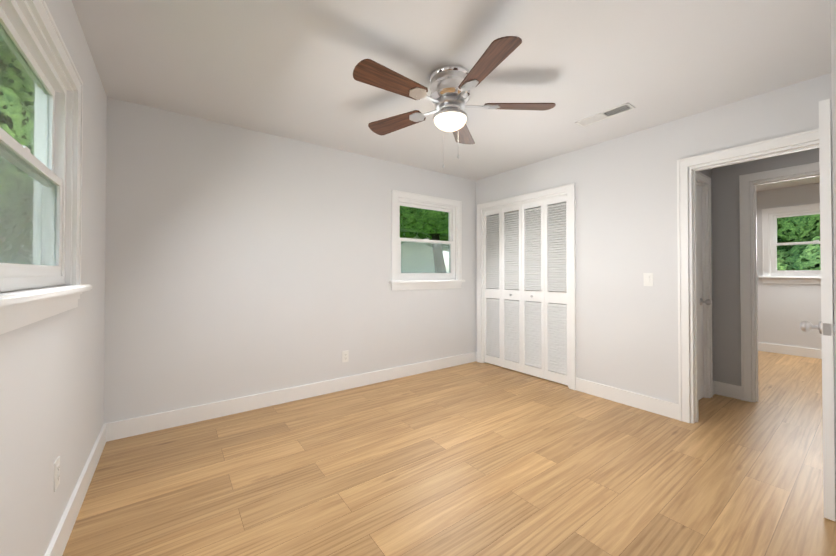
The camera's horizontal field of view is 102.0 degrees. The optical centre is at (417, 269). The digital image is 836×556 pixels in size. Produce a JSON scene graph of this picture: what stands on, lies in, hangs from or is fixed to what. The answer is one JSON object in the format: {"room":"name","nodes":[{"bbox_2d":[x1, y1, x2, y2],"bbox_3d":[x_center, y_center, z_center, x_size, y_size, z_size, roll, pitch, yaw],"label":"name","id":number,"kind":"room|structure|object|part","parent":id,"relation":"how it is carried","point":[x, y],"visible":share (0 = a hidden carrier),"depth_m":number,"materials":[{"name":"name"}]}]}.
{"room":"empty bedroom","nodes":[
{"label":"empty bedroom","id":0,"kind":"room"},
{"bbox_2d":[0,0,106,555],"bbox_3d":[-0.799,-0.030,0.352,0.120,2.440,4.970,0,-1,-36],"label":"wall","id":1,"kind":"structure","parent":0,"point":[51,389],"depth_m":1.44,"materials":[{"name":"paint"}]},
{"bbox_2d":[0,0,91,334],"bbox_3d":[-1.362,-0.373,1.177,0.178,1.098,1.180,0,-1,-36],"label":"window","id":2,"kind":"structure","parent":1,"relation":"in","point":[41,116],"depth_m":1.28,"materials":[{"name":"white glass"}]},
{"bbox_2d":[53,456,59,491],"bbox_3d":[-1.487,0.841,1.395,0.008,0.114,0.070,0,-1,-36],"label":"outlet","id":3,"kind":"object","parent":1,"relation":"attached to","point":[56,473],"visible":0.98,"depth_m":1.38,"materials":[{"name":"white plastic"}]},
{"bbox_2d":[44,423,107,555],"bbox_3d":[-1.245,1.135,1.067,0.016,0.125,3.230,0,-1,-36],"label":"baseboard","id":4,"kind":"structure","parent":1,"relation":"attached to","point":[58,543],"depth_m":1.64,"materials":[{"name":"white wood"}]},
{"bbox_2d":[104,97,518,423],"bbox_3d":[0.844,0.016,4.700,7.900,2.440,0.120,0,-1,-36],"label":"wall","id":5,"kind":"structure","parent":0,"point":[241,262],"depth_m":2.94,"materials":[{"name":"paint"}]},
{"bbox_2d":[108,352,476,440],"bbox_3d":[-0.710,1.160,3.468,3.710,0.125,0.020,0,-1,-36],"label":"baseboard","id":6,"kind":"structure","parent":5,"relation":"attached to","point":[116,430],"depth_m":2.99,"materials":[{"name":"white wood"}]},
{"bbox_2d":[342,350,348,362],"bbox_3d":[-0.742,0.887,3.455,0.070,0.114,0.008,0,-1,-36],"label":"outlet","id":7,"kind":"object","parent":5,"relation":"attached to","point":[345,356],"visible":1,"depth_m":3.45,"materials":[{"name":"white plastic"}]},
{"bbox_2d":[389,190,464,289],"bbox_3d":[0.110,-0.326,4.133,1.120,1.128,0.178,0,-1,-36],"label":"window","id":8,"kind":"structure","parent":5,"relation":"in","point":[452,278],"depth_m":4.12,"materials":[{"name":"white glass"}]},
{"bbox_2d":[62,351,835,555],"bbox_3d":[2.309,1.244,2.680,7.900,0.060,5.090,0,-1,-36],"label":"floor","id":9,"kind":"structure","parent":0,"point":[475,458],"depth_m":1.97,"materials":[{"name":"brown wood"}]},
{"bbox_2d":[72,0,830,191],"bbox_3d":[2.309,-1.266,2.706,7.900,0.080,5.090,0,-1,-36],"label":"ceiling","id":10,"kind":"structure","parent":0,"point":[283,68],"depth_m":2.02,"materials":[{"name":"paint"}]},
{"bbox_2d":[353,36,555,167],"bbox_3d":[0.169,-0.933,2.134,1.242,0.598,1.287,0,-1,-36],"label":"ceiling fan","id":11,"kind":"object","parent":10,"relation":"hanging from","point":[451,86],"visible":1,"depth_m":2.05,"materials":[{"name":"brown wood"}]},
{"label":"blade","id":12,"kind":"part","parent":11,"relation":"part of","materials":[{"name":"brown wood"}]},
{"label":"blade","id":13,"kind":"part","parent":11,"relation":"part of","materials":[{"name":"brown wood"}]},
{"bbox_3d":[0.206,-0.928,2.166,0.208,0.070,0.208,0,-1,-36],"label":"lamp shade","id":14,"kind":"part","parent":11,"relation":"part of","materials":[{"name":"white glass"}]},
{"bbox_3d":[0.334,-1.045,2.591,0.160,0.006,0.455,12,3,16],"label":"blade","id":15,"kind":"part","parent":11,"relation":"part of","materials":[{"name":"brown wood"}]},
{"label":"blade","id":16,"kind":"part","parent":11,"relation":"part of","materials":[{"name":"brown wood"}]},
{"bbox_3d":[0.649,-1.049,2.177,0.455,0.006,0.160,0,11,-1],"label":"blade","id":17,"kind":"part","parent":11,"relation":"part of","materials":[{"name":"brown wood"}]},
{"bbox_2d":[575,102,634,126],"bbox_3d":[1.475,-1.222,2.686,0.130,0.008,0.400,0,-1,-36],"label":"ceiling vent","id":18,"kind":"object","parent":10,"relation":"in","point":[617,110],"visible":1,"depth_m":2.67,"materials":[{"name":"white metal"}]},
{"bbox_2d":[476,73,831,422],"bbox_3d":[2.260,-0.006,2.658,0.120,2.440,4.850,0,-1,-36],"label":"wall","id":19,"kind":"structure","parent":0,"point":[626,239],"depth_m":3.00,"materials":[{"name":"paint"}]},
{"bbox_2d":[484,194,567,384],"bbox_3d":[1.230,0.209,4.008,0.061,2.014,1.198,0,-1,-36],"label":"bifold closet door","id":20,"kind":"structure","parent":19,"relation":"in","point":[522,335],"depth_m":3.94,"materials":[{"name":"white wood"}]},
{"bbox_2d":[477,183,575,389],"bbox_3d":[1.258,0.178,4.029,0.172,2.102,1.354,0,-1,-36],"label":"trim","id":21,"kind":"structure","parent":19,"relation":"attached to","point":[569,190],"depth_m":3.61,"materials":[{"name":"white wood"}]},
{"bbox_2d":[490,225,565,240],"bbox_3d":[1.677,-0.435,3.920,0.380,0.116,2.110,0,-1,-36],"label":"shelf","id":22,"kind":"object","parent":19,"relation":"attached to","point":[528,234],"visible":0.04,"depth_m":4.06,"materials":[{"name":"silver metal"}]},
{"bbox_2d":[576,378,678,419],"bbox_3d":[1.858,1.156,3.082,0.016,0.125,0.866,0,-1,-36],"label":"baseboard","id":23,"kind":"structure","parent":19,"relation":"attached to","point":[651,404],"depth_m":3.02,"materials":[{"name":"white wood"}]},
{"bbox_2d":[643,273,652,285],"bbox_3d":[1.985,0.087,2.920,0.014,0.114,0.070,0,-1,-36],"label":"switch plate","id":24,"kind":"object","parent":19,"relation":"attached to","point":[648,279],"visible":1,"depth_m":2.92,"materials":[{"name":"white plastic"}]},
{"bbox_2d":[677,128,818,423],"bbox_3d":[2.675,0.163,2.695,0.888,2.102,1.068,0,-1,-36],"label":"door frame","id":25,"kind":"structure","parent":19,"relation":"attached to","point":[687,291],"depth_m":2.70,"materials":[{"name":"white wood"}]},
{"bbox_2d":[800,99,835,520],"bbox_3d":[2.275,0.189,1.853,0.778,2.016,0.186,0,-1,-36],"label":"door","id":26,"kind":"structure","parent":19,"relation":"in","point":[825,327],"depth_m":1.63,"materials":[{"name":"white wood"}]},
{"bbox_2d":[526,148,818,385],"bbox_3d":[3.068,0.000,3.247,0.120,2.440,4.850,0,-1,-36],"label":"wall","id":27,"kind":"structure","parent":0,"point":[726,278],"depth_m":3.25,"materials":[{"name":"paint"}]},
{"bbox_2d":[713,381,740,397],"bbox_3d":[2.418,1.168,4.241,0.016,0.125,2.458,0,-1,-36],"label":"baseboard","id":28,"kind":"structure","parent":27,"relation":"attached to","point":[733,391],"depth_m":3.24,"materials":[{"name":"white wood"}]},
{"bbox_2d":[739,162,819,401],"bbox_3d":[3.354,0.165,2.853,0.172,2.102,0.904,0,-1,-36],"label":"door frame","id":29,"kind":"structure","parent":27,"relation":"attached to","point":[748,183],"depth_m":3.13,"materials":[{"name":"white wood"}]},
{"bbox_2d":[699,169,712,371],"bbox_3d":[2.526,-0.001,3.142,0.880,2.440,0.120,0,-1,-36],"label":"wall","id":30,"kind":"structure","parent":0,"point":[707,172],"depth_m":3.34,"materials":[{"name":"paint"}]},
{"bbox_2d":[697,185,710,399],"bbox_3d":[2.478,0.203,3.077,0.588,2.016,0.186,0,-1,-36],"label":"hall door","id":31,"kind":"structure","parent":30,"relation":"in","point":[700,296],"depth_m":3.18,"materials":[{"name":"white wood"}]},
{"bbox_2d":[756,183,821,349],"bbox_3d":[5.452,0.019,4.985,0.120,2.440,4.850,0,-1,-36],"label":"wall","id":32,"kind":"structure","parent":0,"point":[785,311],"depth_m":4.95,"materials":[{"name":"paint"}]},
{"bbox_2d":[759,203,820,283],"bbox_3d":[5.590,-0.360,4.750,0.178,1.128,1.120,0,-1,-36],"label":"window","id":33,"kind":"structure","parent":32,"relation":"in","point":[771,273],"depth_m":5.02,"materials":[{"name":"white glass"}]},
{"bbox_2d":[758,342,821,358],"bbox_3d":[5.397,1.176,4.933,0.016,0.125,4.850,0,-1,-36],"label":"baseboard","id":34,"kind":"structure","parent":32,"relation":"attached to","point":[782,349],"depth_m":4.91,"materials":[{"name":"white wood"}]},
{"bbox_3d":[1.235,-0.026,0.814,3.710,2.440,0.120,0,-1,-36],"label":"wall","id":35,"kind":"structure","parent":0,"visible":0},
{"bbox_2d":[830,0,835,393],"bbox_3d":[0.073,0.134,-0.035,0.819,2.102,0.186,0,-1,-36],"label":"door frame","id":36,"kind":"structure","parent":35,"relation":"attached to","point":[833,41],"depth_m":0.27,"materials":[{"name":"white wood"}]},
{"label":"outside","id":37,"kind":"structure","parent":0,"visible":0},
{"bbox_3d":[2.643,1.871,17.369,115.000,0.100,115.000,0,-1,-36],"label":"ground","id":38,"kind":"structure","parent":37,"visible":0},
{"bbox_2d":[400,206,820,272],"bbox_3d":[0.381,-2.362,9.313,27.074,9.261,24.975,0,-1,-36],"label":"trees","id":39,"kind":"object","parent":38,"relation":"on","point":[413,218],"depth_m":10.06,"materials":[{"name":"green plant"}]}
]}

